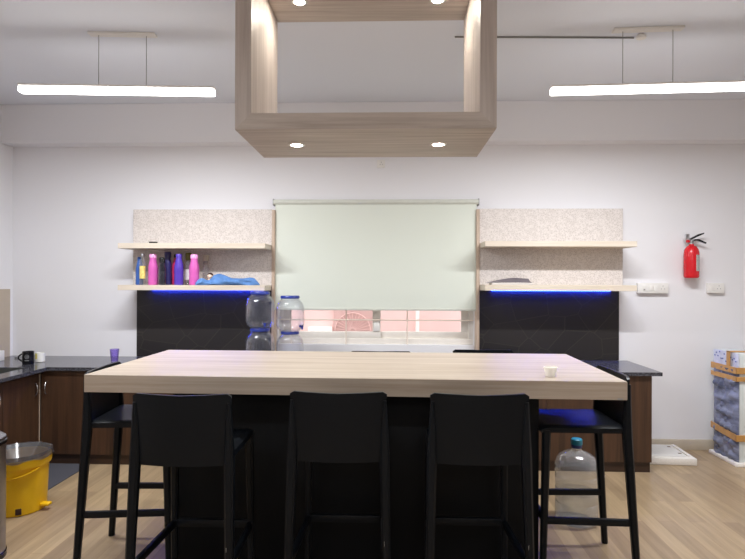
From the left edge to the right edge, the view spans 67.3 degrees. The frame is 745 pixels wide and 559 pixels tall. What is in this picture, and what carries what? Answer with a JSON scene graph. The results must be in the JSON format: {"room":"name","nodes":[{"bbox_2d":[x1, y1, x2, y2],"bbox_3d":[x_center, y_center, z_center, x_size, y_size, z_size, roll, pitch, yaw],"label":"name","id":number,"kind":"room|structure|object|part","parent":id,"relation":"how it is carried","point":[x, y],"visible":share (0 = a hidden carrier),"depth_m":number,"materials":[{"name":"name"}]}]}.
{"room":"office break room","nodes":[
{"label":"office break room","id":0,"kind":"room"},
{"bbox_2d":[0,104,12,355],"bbox_3d":[-3.793,-0.051,1.169,0.150,3.280,8.781,0,0,2],"label":"wall","id":1,"kind":"structure","parent":0,"point":[6,152],"depth_m":5.46,"materials":[{"name":"white paint"}]},
{"bbox_2d":[0,289,9,356],"bbox_3d":[-3.609,0.421,4.263,0.012,0.660,2.480,0,0,2],"label":"backsplash","id":2,"kind":"structure","parent":1,"relation":"attached to","point":[4,293],"depth_m":5.44,"materials":[{"name":"beige tile"}]},
{"bbox_2d":[0,0,744,104],"bbox_3d":[0.466,-1.736,1.104,8.655,0.120,8.931,0,0,2],"label":"ceiling","id":3,"kind":"structure","parent":0,"point":[42,41],"depth_m":4.11,"materials":[{"name":"white paint"}]},
{"bbox_2d":[17,31,215,96],"bbox_3d":[-1.735,-1.472,3.819,1.310,0.415,0.064,0,0,-2],"label":"linear pendant","id":4,"kind":"object","parent":3,"relation":"hanging from","point":[25,88],"visible":1,"depth_m":3.79,"materials":[{"name":"white plastic"}]},
{"bbox_2d":[18,85,214,96],"bbox_3d":[-1.736,-1.285,3.819,1.306,0.040,0.062,0,0,-2],"label":"diffuser","id":5,"kind":"object","parent":4,"relation":"attached to","point":[141,90],"depth_m":3.79,"materials":[{"name":"white plastic"}]},
{"bbox_3d":[-1.705,-1.671,3.821,0.450,0.016,0.060,0,0,-2],"label":"ceiling plate","id":6,"kind":"part","parent":4,"relation":"part of","materials":[{"name":"white plastic"}]},
{"bbox_2d":[235,0,496,157],"bbox_3d":[-0.026,-1.206,3.073,1.289,0.938,0.637,0,0,2],"label":"frame","id":7,"kind":"object","parent":3,"relation":"hanging from","point":[273,134],"visible":1,"depth_m":2.94,"materials":[{"name":"brown wood"}]},
{"bbox_2d":[288,143,304,146],"bbox_3d":[-0.417,-0.740,3.086,0.092,0.004,0.092,0,0,2],"label":"recessed light","id":8,"kind":"object","parent":7,"relation":"attached to","point":[289,144],"depth_m":3.08,"materials":[{"name":"white plastic"}]},
{"bbox_2d":[291,0,307,5],"bbox_3d":[-0.412,-1.564,3.157,0.092,0.004,0.092,0,0,2],"label":"recessed light","id":9,"kind":"object","parent":7,"relation":"attached to","point":[293,2],"depth_m":3.17,"materials":[{"name":"white plastic"}]},
{"bbox_2d":[430,0,445,3],"bbox_3d":[0.365,-1.561,3.131,0.092,0.004,0.092,0,0,2],"label":"recessed light","id":10,"kind":"object","parent":7,"relation":"attached to","point":[431,1],"depth_m":3.15,"materials":[{"name":"white plastic"}]},
{"bbox_2d":[430,142,446,146],"bbox_3d":[0.359,-0.738,3.059,0.092,0.004,0.092,0,0,2],"label":"recessed light","id":11,"kind":"object","parent":7,"relation":"attached to","point":[432,144],"depth_m":3.06,"materials":[{"name":"white plastic"}]},
{"bbox_2d":[455,33,646,39],"bbox_3d":[1.212,-1.654,3.833,1.294,0.030,0.085,0,0,2],"label":"conduit","id":12,"kind":"object","parent":3,"relation":"attached to","point":[641,36],"visible":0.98,"depth_m":3.84,"materials":[{"name":"grey metal"}]},
{"bbox_2d":[549,25,744,95],"bbox_3d":[1.876,-1.455,3.712,1.360,0.425,0.065,0,0,5],"label":"linear pendant","id":13,"kind":"object","parent":3,"relation":"hanging from","point":[731,85],"visible":1,"depth_m":3.70,"materials":[{"name":"white plastic"}]},
{"bbox_2d":[550,83,744,95],"bbox_3d":[1.875,-1.262,3.711,1.356,0.040,0.062,0,0,5],"label":"diffuser","id":14,"kind":"object","parent":13,"relation":"attached to","point":[617,88],"depth_m":3.70,"materials":[{"name":"white plastic"}]},
{"bbox_3d":[1.827,-1.659,3.716,0.450,0.016,0.060,0,0,5],"label":"ceiling plate","id":15,"kind":"part","parent":13,"relation":"part of","materials":[{"name":"white plastic"}]},
{"bbox_2d":[3,441,744,558],"bbox_3d":[0.454,1.653,1.098,8.655,0.100,8.931,0,0,2],"label":"floor","id":16,"kind":"structure","parent":0,"point":[684,512],"depth_m":3.78,"materials":[{"name":"brown wood"}]},
{"bbox_2d":[0,431,7,558],"bbox_3d":[-2.270,1.242,3.196,0.312,0.712,0.312,0,0,2],"label":"bin","id":17,"kind":"object","parent":16,"relation":"on","point":[3,438],"visible":1,"depth_m":3.22,"materials":[{"name":"silver metal"}]},
{"bbox_3d":[-2.269,0.905,3.197,0.300,0.040,0.300,0,0,2],"label":"lid","id":18,"kind":"part","parent":17,"relation":"part of","materials":[{"name":"metal"}]},
{"bbox_2d":[0,373,39,444],"bbox_3d":[-3.236,1.191,4.394,0.752,0.811,0.928,0,0,2],"label":"base cabinet","id":19,"kind":"object","parent":16,"relation":"on","point":[19,397],"visible":0.8,"depth_m":4.60,"materials":[{"name":"brown wood"}]},
{"bbox_3d":[-2.911,1.148,4.147,0.020,0.724,0.454,0,0,2],"label":"door","id":20,"kind":"part","parent":19,"relation":"part of","materials":[{"name":"brown wood"}]},
{"bbox_2d":[6,442,53,517],"bbox_3d":[-2.457,1.395,3.916,0.436,0.407,0.420,0,0,2],"label":"bin","id":21,"kind":"object","parent":16,"relation":"on","point":[27,463],"visible":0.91,"depth_m":3.81,"materials":[{"name":"plastic"}]},
{"bbox_2d":[48,463,89,489],"bbox_3d":[-2.713,1.593,3.768,0.475,0.008,2.155,0,0,2],"label":"floor mat","id":22,"kind":"object","parent":16,"relation":"on","point":[58,472],"visible":0.37,"depth_m":4.62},
{"bbox_2d":[41,371,135,464],"bbox_3d":[-2.430,1.194,5.158,0.867,0.813,0.708,0,0,2],"label":"base cabinet","id":23,"kind":"object","parent":16,"relation":"on","point":[61,391],"visible":0.48,"depth_m":4.85,"materials":[{"name":"brown wood"}]},
{"bbox_3d":[-2.657,1.150,4.855,0.430,0.724,0.020,0,0,2],"label":"door","id":24,"kind":"part","parent":23,"relation":"part of","materials":[{"name":"brown wood"}]},
{"bbox_3d":[-2.223,1.151,4.840,0.430,0.724,0.020,0,0,2],"label":"door","id":25,"kind":"part","parent":23,"relation":"part of","materials":[{"name":"brown wood"}]},
{"bbox_2d":[0,356,662,382],"bbox_3d":[-0.612,0.777,4.187,6.009,0.030,2.531,0,0,2],"label":"countertop","id":26,"kind":"structure","parent":23,"relation":"on","point":[52,363],"depth_m":4.98,"materials":[{"name":"black stone"}]},
{"bbox_2d":[0,350,3,360],"bbox_3d":[-3.480,0.707,5.179,0.090,0.093,0.100,0,0,2],"label":"tissue box","id":27,"kind":"object","parent":26,"relation":"on","point":[1,351],"visible":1,"depth_m":5.20,"materials":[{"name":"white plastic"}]},
{"bbox_2d":[0,367,22,373],"bbox_3d":[-3.192,0.843,4.539,0.436,0.177,0.536,0,0,2],"label":"sink","id":28,"kind":"object","parent":26,"relation":"in","point":[2,369],"visible":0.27,"depth_m":4.80,"materials":[{"name":"metal"}]},
{"bbox_2d":[17,351,33,364],"bbox_3d":[-3.098,0.698,5.019,0.132,0.112,0.095,0,0,27],"label":"coffee mug","id":29,"kind":"object","parent":26,"relation":"on","point":[27,356],"visible":1,"depth_m":4.98,"materials":[{"name":"black ceramic"}]},
{"bbox_2d":[35,352,44,361],"bbox_3d":[-3.044,0.712,5.143,0.080,0.085,0.099,0,0,16],"label":"coffee mug","id":30,"kind":"object","parent":26,"relation":"on","point":[39,356],"visible":1,"depth_m":5.10,"materials":[{"name":"white ceramic"}]},
{"bbox_2d":[245,327,273,350],"bbox_3d":[-1.004,0.598,5.001,0.264,0.328,0.264,0,0,-42],"label":"jar","id":31,"kind":"object","parent":26,"relation":"on","point":[264,329],"visible":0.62,"depth_m":4.94,"materials":[{"name":"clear plastic"}]},
{"bbox_2d":[245,291,274,328],"bbox_3d":[-1.003,0.269,5.001,0.263,0.328,0.263,0,0,18],"label":"jar","id":32,"kind":"object","parent":31,"relation":"on","point":[251,292],"visible":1,"depth_m":4.93,"materials":[{"name":"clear plastic"}]},
{"bbox_3d":[-1.002,0.119,5.001,0.176,0.028,0.176,0,0,-27],"label":"lid","id":33,"kind":"part","parent":32,"relation":"part of","materials":[{"name":"blue plastic"}]},
{"bbox_3d":[-1.004,0.448,5.001,0.176,0.028,0.176,0,0,8],"label":"lid","id":34,"kind":"part","parent":31,"relation":"part of","materials":[{"name":"blue plastic"}]},
{"bbox_2d":[276,330,301,349],"bbox_3d":[-0.733,0.610,4.971,0.246,0.305,0.246,0,0,35],"label":"jar","id":35,"kind":"object","parent":26,"relation":"on","point":[295,332],"visible":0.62,"depth_m":4.91,"materials":[{"name":"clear plastic"}]},
{"bbox_2d":[276,295,303,331],"bbox_3d":[-0.732,0.299,4.972,0.252,0.315,0.252,0,0,-10],"label":"jar","id":36,"kind":"object","parent":35,"relation":"on","point":[282,296],"visible":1,"depth_m":4.91,"materials":[{"name":"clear plastic"}]},
{"bbox_3d":[-0.731,0.155,4.972,0.169,0.027,0.169,0,0,35],"label":"lid","id":37,"kind":"part","parent":36,"relation":"part of","materials":[{"name":"blue plastic"}]},
{"bbox_3d":[-0.733,0.470,4.972,0.164,0.026,0.164,0,0,-15],"label":"lid","id":38,"kind":"part","parent":35,"relation":"part of","materials":[{"name":"blue plastic"}]},
{"bbox_2d":[73,362,170,558],"bbox_3d":[-1.376,1.056,3.286,0.526,1.090,0.496,0,0,-2],"label":"bar stool","id":39,"kind":"object","parent":16,"relation":"on","point":[100,409],"visible":0.52,"depth_m":3.08,"materials":[{"name":"black plastic"}]},
{"bbox_3d":[-1.583,1.075,3.057,0.094,1.050,0.056,0,0,-2],"label":"leg","id":40,"kind":"part","parent":39,"relation":"part of","materials":[{"name":"black plastic"}]},
{"bbox_3d":[-1.581,0.671,3.278,0.054,0.322,0.448,0,0,-2],"label":"backrest","id":41,"kind":"part","parent":39,"relation":"part of","materials":[{"name":"black plastic"}]},
{"bbox_3d":[-1.343,0.795,3.288,0.455,0.036,0.440,0,0,-2],"label":"seat","id":42,"kind":"part","parent":39,"relation":"part of","materials":[{"name":"black leather"}]},
{"bbox_3d":[-1.601,1.075,3.497,0.094,1.050,0.056,0,0,-2],"label":"leg","id":43,"kind":"part","parent":39,"relation":"part of","materials":[{"name":"black plastic"}]},
{"bbox_3d":[-1.135,1.201,3.097,0.060,0.800,0.045,0,0,-2],"label":"leg","id":44,"kind":"part","parent":39,"relation":"part of","materials":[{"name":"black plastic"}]},
{"bbox_2d":[125,393,253,558],"bbox_3d":[-0.851,1.057,2.714,0.496,1.090,0.526,0,0,2],"label":"bar stool","id":45,"kind":"object","parent":16,"relation":"on","point":[173,431],"visible":1,"depth_m":2.50,"materials":[{"name":"black plastic"}]},
{"bbox_3d":[-1.078,1.075,2.506,0.056,1.050,0.094,0,0,2],"label":"leg","id":46,"kind":"part","parent":45,"relation":"part of","materials":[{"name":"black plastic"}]},
{"bbox_3d":[-1.042,1.201,2.954,0.045,0.800,0.060,0,0,2],"label":"leg","id":47,"kind":"part","parent":45,"relation":"part of","materials":[{"name":"black plastic"}]},
{"bbox_3d":[-0.856,0.672,2.508,0.448,0.322,0.054,0,0,2],"label":"backrest","id":48,"kind":"part","parent":45,"relation":"part of","materials":[{"name":"black leather"}]},
{"bbox_3d":[-0.638,1.077,2.491,0.056,1.050,0.094,0,0,2],"label":"leg","id":49,"kind":"part","parent":45,"relation":"part of","materials":[{"name":"black plastic"}]},
{"bbox_3d":[-0.849,0.795,2.746,0.440,0.036,0.455,0,0,2],"label":"seat","id":50,"kind":"part","parent":45,"relation":"part of","materials":[{"name":"black plastic"}]},
{"bbox_3d":[-0.645,1.203,2.941,0.045,0.800,0.060,0,0,2],"label":"leg","id":51,"kind":"part","parent":45,"relation":"part of","materials":[{"name":"black plastic"}]},
{"bbox_2d":[284,391,390,558],"bbox_3d":[-0.152,1.059,2.776,0.496,1.090,0.526,0,0,2],"label":"bar stool","id":52,"kind":"object","parent":16,"relation":"on","point":[323,427],"visible":1,"depth_m":2.56,"materials":[{"name":"black plastic"}]},
{"bbox_3d":[-0.379,1.078,2.567,0.056,1.050,0.094,0,0,2],"label":"leg","id":53,"kind":"part","parent":52,"relation":"part of","materials":[{"name":"black plastic"}]},
{"bbox_3d":[-0.343,1.204,3.015,0.045,0.800,0.060,0,0,2],"label":"leg","id":54,"kind":"part","parent":52,"relation":"part of","materials":[{"name":"black plastic"}]},
{"bbox_3d":[-0.158,0.675,2.570,0.448,0.322,0.054,0,0,2],"label":"backrest","id":55,"kind":"part","parent":52,"relation":"part of","materials":[{"name":"black plastic"}]},
{"bbox_3d":[0.053,1.205,3.002,0.045,0.800,0.060,0,0,2],"label":"leg","id":56,"kind":"part","parent":52,"relation":"part of","materials":[{"name":"black plastic"}]},
{"bbox_3d":[0.060,1.080,2.553,0.056,1.050,0.094,0,0,2],"label":"leg","id":57,"kind":"part","parent":52,"relation":"part of","materials":[{"name":"black plastic"}]},
{"bbox_2d":[84,350,626,558],"bbox_3d":[-0.096,1.055,3.390,2.788,1.100,1.062,0,0,3],"label":"bar table","id":58,"kind":"object","parent":16,"relation":"on","point":[260,384],"visible":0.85,"depth_m":3.10,"materials":[{"name":"brown wood"}]},
{"bbox_2d":[544,366,557,376],"bbox_3d":[0.936,0.484,2.944,0.071,0.048,0.071,0,0,2],"label":"paper cup","id":59,"kind":"object","parent":58,"relation":"on","point":[550,371],"visible":1,"depth_m":2.92,"materials":[{"name":"white paper"}]},
{"bbox_2d":[351,351,409,351],"bbox_3d":[0.051,1.062,3.842,0.496,1.090,0.526,0,0,2],"label":"bar stool","id":60,"kind":"object","parent":16,"relation":"on","point":[351,351],"visible":0.02,"depth_m":4.05,"materials":[{"name":"black plastic"}]},
{"bbox_2d":[424,392,534,558],"bbox_3d":[0.491,1.062,2.744,0.496,1.090,0.526,0,0,2],"label":"bar stool","id":61,"kind":"object","parent":16,"relation":"on","point":[470,430],"visible":1,"depth_m":2.52,"materials":[{"name":"black plastic"}]},
{"bbox_3d":[0.300,1.206,2.984,0.045,0.800,0.060,0,0,2],"label":"leg","id":62,"kind":"part","parent":61,"relation":"part of","materials":[{"name":"black plastic"}]},
{"bbox_3d":[0.264,1.080,2.536,0.056,1.050,0.094,0,0,2],"label":"leg","id":63,"kind":"part","parent":61,"relation":"part of","materials":[{"name":"black plastic"}]},
{"bbox_3d":[0.485,0.677,2.538,0.448,0.322,0.054,0,0,2],"label":"backrest","id":64,"kind":"part","parent":61,"relation":"part of","materials":[{"name":"black leather"}]},
{"bbox_3d":[0.697,1.208,2.970,0.045,0.800,0.060,0,0,2],"label":"leg","id":65,"kind":"part","parent":61,"relation":"part of","materials":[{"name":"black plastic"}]},
{"bbox_3d":[0.704,1.082,2.521,0.056,1.050,0.094,0,0,2],"label":"leg","id":66,"kind":"part","parent":61,"relation":"part of","materials":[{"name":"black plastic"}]},
{"bbox_2d":[453,349,513,352],"bbox_3d":[0.810,1.065,3.947,0.496,1.090,0.526,0,0,2],"label":"bar stool","id":67,"kind":"object","parent":16,"relation":"on","point":[455,350],"visible":0.06,"depth_m":4.16,"materials":[{"name":"black plastic"}]},
{"bbox_2d":[539,399,546,470],"bbox_3d":[1.042,1.206,5.041,0.867,0.813,0.708,0,0,2],"label":"base cabinet","id":68,"kind":"object","parent":16,"relation":"on","point":[542,402],"visible":0.02,"depth_m":4.71,"materials":[{"name":"brown wood"}]},
{"bbox_2d":[555,437,598,517],"bbox_3d":[1.362,1.336,3.739,0.280,0.550,0.280,0,0,2],"label":"water bottle","id":69,"kind":"object","parent":16,"relation":"on","point":[576,442],"visible":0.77,"depth_m":3.71,"materials":[{"name":"clear plastic"}]},
{"bbox_2d":[538,365,639,558],"bbox_3d":[1.169,1.065,3.205,0.526,1.090,0.496,0,0,2],"label":"bar stool","id":70,"kind":"object","parent":16,"relation":"on","point":[606,416],"visible":0.75,"depth_m":3.00,"materials":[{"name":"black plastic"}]},
{"bbox_3d":[0.929,1.208,3.015,0.060,0.800,0.045,0,0,2],"label":"leg","id":71,"kind":"part","parent":70,"relation":"part of","materials":[{"name":"black plastic"}]},
{"bbox_3d":[1.138,0.803,3.207,0.455,0.036,0.440,0,0,2],"label":"seat","id":72,"kind":"part","parent":70,"relation":"part of","materials":[{"name":"black leather"}]},
{"bbox_3d":[1.392,1.086,3.418,0.094,1.050,0.056,0,0,2],"label":"leg","id":73,"kind":"part","parent":70,"relation":"part of","materials":[{"name":"black plastic"}]},
{"bbox_3d":[1.377,0.681,3.199,0.054,0.322,0.448,0,0,2],"label":"backrest","id":74,"kind":"part","parent":70,"relation":"part of","materials":[{"name":"black plastic"}]},
{"bbox_3d":[1.377,1.085,2.978,0.094,1.050,0.056,0,0,2],"label":"leg","id":75,"kind":"part","parent":70,"relation":"part of","materials":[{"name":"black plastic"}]},
{"bbox_2d":[547,376,651,471],"bbox_3d":[1.910,1.209,5.028,0.868,0.813,0.674,0,0,2],"label":"base cabinet","id":76,"kind":"object","parent":16,"relation":"on","point":[573,459],"visible":0.42,"depth_m":4.69,"materials":[{"name":"brown wood"}]},
{"bbox_2d":[650,444,696,465],"bbox_3d":[2.617,1.580,5.088,0.440,0.076,0.430,0,0,5],"label":"tray","id":77,"kind":"object","parent":16,"relation":"on","point":[662,454],"visible":0.59,"depth_m":4.92,"materials":[{"name":"white plastic"}]},
{"bbox_2d":[709,349,744,467],"bbox_3d":[3.383,1.127,5.027,0.489,0.986,0.430,0,0,2],"label":"wrapped package","id":78,"kind":"object","parent":16,"relation":"on","point":[728,365],"visible":1,"depth_m":4.96,"materials":[{"name":"white plastic"}]},
{"bbox_2d":[12,144,744,440],"bbox_3d":[0.608,-0.029,5.489,8.655,3.280,0.150,0,0,2],"label":"wall","id":79,"kind":"structure","parent":0,"point":[73,207],"depth_m":5.42,"materials":[{"name":"white paint"}]},
{"bbox_2d":[133,209,276,356],"bbox_3d":[-1.624,0.042,5.435,1.380,1.432,0.108,0,0,2],"label":"wall panel","id":80,"kind":"object","parent":79,"relation":"attached to","point":[166,319],"visible":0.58,"depth_m":5.45,"materials":[{"name":"laminate"}]},
{"bbox_2d":[118,243,270,249],"bbox_3d":[-1.651,-0.308,5.250,1.359,0.048,0.281,0,0,2],"label":"wall shelf","id":81,"kind":"object","parent":80,"relation":"attached to","point":[131,246],"visible":1,"depth_m":5.12,"materials":[{"name":"laminate"}]},
{"bbox_2d":[118,285,271,290],"bbox_3d":[-1.651,0.080,5.290,1.359,0.054,0.364,0,0,2],"label":"wall shelf","id":82,"kind":"object","parent":80,"relation":"attached to","point":[120,287],"visible":0.97,"depth_m":5.11,"materials":[{"name":"laminate"}]},
{"bbox_2d":[136,257,142,284],"bbox_3d":[-2.195,-0.081,5.277,0.068,0.262,0.068,0,0,2],"label":"water bottle","id":83,"kind":"object","parent":82,"relation":"on","point":[139,261],"visible":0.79,"depth_m":5.25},
{"bbox_2d":[139,253,145,283],"bbox_3d":[-2.138,-0.096,5.205,0.053,0.292,0.053,0,0,2],"label":"sauce bottle","id":84,"kind":"object","parent":82,"relation":"on","point":[142,269],"visible":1,"depth_m":5.19,"materials":[{"name":"plastic"}]},
{"bbox_2d":[148,254,157,284],"bbox_3d":[-2.046,-0.095,5.222,0.088,0.290,0.088,0,0,2],"label":"water bottle","id":85,"kind":"object","parent":82,"relation":"on","point":[152,266],"visible":0.98,"depth_m":5.19,"materials":[{"name":"pink metal"}]},
{"bbox_2d":[158,257,165,284],"bbox_3d":[-1.950,-0.077,5.189,0.068,0.255,0.068,0,0,2],"label":"water bottle","id":86,"kind":"object","parent":82,"relation":"on","point":[161,270],"visible":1,"depth_m":5.16,"materials":[{"name":"glass"}]},
{"bbox_2d":[164,252,171,284],"bbox_3d":[-1.931,-0.105,5.283,0.072,0.312,0.072,0,0,2],"label":"water bottle","id":87,"kind":"object","parent":82,"relation":"on","point":[168,264],"visible":0.86,"depth_m":5.26,"materials":[{"name":"blue metal"}]},
{"bbox_2d":[172,254,175,284],"bbox_3d":[-1.862,-0.094,5.316,0.080,0.290,0.080,0,0,2],"label":"water bottle","id":88,"kind":"object","parent":82,"relation":"on","point":[174,260],"visible":0.39,"depth_m":5.29,"materials":[{"name":"red metal"}]},
{"bbox_2d":[174,254,183,284],"bbox_3d":[-1.796,-0.093,5.194,0.084,0.288,0.084,0,0,2],"label":"water bottle","id":89,"kind":"object","parent":82,"relation":"on","point":[178,267],"visible":0.95,"depth_m":5.16,"materials":[{"name":"purple metal"}]},
{"bbox_2d":[185,253,191,279],"bbox_3d":[-1.738,-0.101,5.297,0.073,0.305,0.073,0,0,2],"label":"juice bottle","id":90,"kind":"object","parent":82,"relation":"on","point":[187,254],"visible":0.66,"depth_m":5.27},
{"bbox_2d":[189,254,198,284],"bbox_3d":[-1.652,-0.090,5.189,0.090,0.283,0.090,0,0,2],"label":"water bottle","id":91,"kind":"object","parent":82,"relation":"on","point":[194,266],"visible":0.91,"depth_m":5.16,"materials":[{"name":"pink metal"}]},
{"bbox_2d":[202,255,208,277],"bbox_3d":[-1.589,-0.090,5.337,0.060,0.285,0.060,0,0,2],"label":"glass bottle","id":92,"kind":"object","parent":82,"relation":"on","point":[205,257],"visible":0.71,"depth_m":5.31,"materials":[{"name":"clear glass"}]},
{"bbox_2d":[207,273,212,279],"bbox_3d":[-1.535,-0.006,5.290,0.068,0.116,0.068,0,0,2],"label":"figurine","id":93,"kind":"object","parent":82,"relation":"on","point":[209,275],"visible":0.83,"depth_m":5.27,"materials":[{"name":"white ceramic"}]},
{"bbox_2d":[195,274,259,284],"bbox_3d":[-1.334,0.010,5.200,0.580,0.126,0.181,0,0,2],"label":"folded cloth","id":94,"kind":"object","parent":82,"relation":"on","point":[218,279],"visible":0.88,"depth_m":5.16,"materials":[{"name":"blue fabric"}]},
{"bbox_3d":[-1.638,-0.287,5.440,1.350,0.775,0.100,0,0,2],"label":"printed panel","id":95,"kind":"part","parent":80,"relation":"part of","materials":[{"name":"stone"}]},
{"bbox_3d":[-1.639,0.430,5.481,1.350,0.656,0.016,0,0,2],"label":"dark panel","id":96,"kind":"part","parent":80,"relation":"part of","materials":[{"name":"laminate"}]},
{"bbox_2d":[2,99,744,146],"bbox_3d":[0.608,-1.482,5.333,8.355,0.373,0.167,0,0,2],"label":"beam","id":97,"kind":"structure","parent":79,"relation":"attached to","point":[720,121],"depth_m":5.27,"materials":[{"name":"white paint"}]},
{"bbox_2d":[273,198,478,310],"bbox_3d":[0.027,-0.239,5.387,1.978,1.070,0.094,0,0,2],"label":"roller blind","id":98,"kind":"object","parent":79,"relation":"attached to","point":[332,254],"visible":1,"depth_m":5.36,"materials":[{"name":"fabric"}]},
{"bbox_2d":[279,310,473,344],"bbox_3d":[0.035,-0.009,5.497,1.900,1.282,0.102,0,0,2],"label":"window","id":99,"kind":"structure","parent":79,"relation":"in","point":[376,336],"depth_m":5.49,"materials":[{"name":"white metal"}]},
{"bbox_3d":[-0.397,-0.013,5.513,0.955,1.187,0.028,0,0,2],"label":"sash","id":100,"kind":"part","parent":99,"relation":"part of","materials":[{"name":"white metal"}]},
{"bbox_3d":[0.474,-0.011,5.514,0.945,1.187,0.028,0,0,2],"label":"sash","id":101,"kind":"part","parent":99,"relation":"part of","materials":[{"name":"white metal"}]},
{"bbox_2d":[377,160,384,167],"bbox_3d":[0.081,-1.121,5.427,0.079,0.076,0.014,0,0,2],"label":"wall socket","id":102,"kind":"object","parent":79,"relation":"attached to","point":[380,163],"visible":1,"depth_m":5.42,"materials":[{"name":"white plastic"}]},
{"bbox_2d":[474,209,622,359],"bbox_3d":[1.667,0.050,5.324,1.367,1.437,0.108,0,0,2],"label":"wall panel","id":103,"kind":"object","parent":79,"relation":"attached to","point":[580,325],"visible":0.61,"depth_m":5.30,"materials":[{"name":"laminate"}]},
{"bbox_3d":[1.682,0.436,5.369,1.337,0.665,0.016,0,0,2],"label":"dark panel","id":104,"kind":"part","parent":103,"relation":"part of","materials":[{"name":"laminate"}]},
{"bbox_3d":[1.683,-0.283,5.328,1.337,0.771,0.100,0,0,2],"label":"printed panel","id":105,"kind":"part","parent":103,"relation":"part of","materials":[{"name":"laminate"}]},
{"bbox_2d":[480,241,636,247],"bbox_3d":[1.685,-0.318,5.137,1.344,0.049,0.281,0,0,2],"label":"wall shelf","id":106,"kind":"object","parent":103,"relation":"attached to","point":[486,244],"visible":1,"depth_m":5.00,"materials":[{"name":"laminate"}]},
{"bbox_2d":[480,285,636,290],"bbox_3d":[1.685,0.080,5.178,1.344,0.060,0.364,0,0,2],"label":"wall shelf","id":107,"kind":"object","parent":103,"relation":"attached to","point":[482,287],"visible":0.97,"depth_m":5.00,"materials":[{"name":"laminate"}]},
{"bbox_2d":[486,278,532,284],"bbox_3d":[1.249,0.016,5.136,0.390,0.064,0.210,0,0,5],"label":"magazine","id":108,"kind":"object","parent":107,"relation":"on","point":[526,281],"visible":1,"depth_m":5.11,"materials":[{"name":"white paper"}]},
{"bbox_2d":[636,283,667,292],"bbox_3d":[2.643,0.080,5.320,0.289,0.086,0.050,0,0,2],"label":"switch plate","id":109,"kind":"object","parent":79,"relation":"attached to","point":[641,287],"visible":0.99,"depth_m":5.29,"materials":[{"name":"white plastic"}]},
{"bbox_2d":[652,439,713,449],"bbox_3d":[3.575,1.571,5.305,2.400,0.100,0.012,0,0,2],"label":"baseboard","id":110,"kind":"structure","parent":79,"relation":"attached to","point":[684,444],"depth_m":5.32,"materials":[{"name":"wood"}]},
{"bbox_2d":[683,233,705,277],"bbox_3d":[3.012,-0.226,5.244,0.186,0.425,0.151,0,0,37],"label":"fire extinguisher","id":111,"kind":"object","parent":79,"relation":"attached to","point":[691,255],"visible":1,"depth_m":5.21,"materials":[{"name":"red metal"}]},
{"bbox_3d":[3.036,-0.402,5.247,0.132,0.073,0.022,0,0,2],"label":"lever","id":112,"kind":"part","parent":111,"relation":"part of","materials":[{"name":"black metal"}]},
{"bbox_2d":[706,283,723,292],"bbox_3d":[3.245,0.081,5.303,0.150,0.095,0.044,0,0,2],"label":"wall socket","id":113,"kind":"object","parent":79,"relation":"attached to","point":[710,287],"visible":1,"depth_m":5.28,"materials":[{"name":"white plastic"}]},
{"label":"outside","id":114,"kind":"structure","parent":0,"visible":0},
{"bbox_2d":[292,310,460,331],"bbox_3d":[0.257,0.489,7.670,10.000,2.450,0.150,0,0,2],"label":"wall","id":115,"kind":"structure","parent":114,"point":[424,326],"depth_m":7.59,"materials":[{"name":"pink paint"}]},
{"bbox_2d":[308,326,331,330],"bbox_3d":[-0.708,0.685,7.577,0.320,0.090,0.100,0,0,2],"label":"ledge","id":116,"kind":"object","parent":115,"relation":"attached to","point":[310,328],"visible":0.56,"depth_m":7.53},
{"bbox_2d":[334,310,371,330],"bbox_3d":[-0.265,0.112,7.590,0.520,1.200,0.046,0,0,2],"label":"air vent","id":117,"kind":"object","parent":115,"relation":"in","point":[339,325],"visible":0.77,"depth_m":7.58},
{"bbox_2d":[416,311,418,331],"bbox_3d":[0.605,0.490,7.543,0.045,2.450,0.080,0,0,2],"label":"drainpipe","id":118,"kind":"object","parent":115,"relation":"attached to","point":[417,312],"visible":0.11,"depth_m":7.50,"materials":[{"name":"plastic"}]}
]}

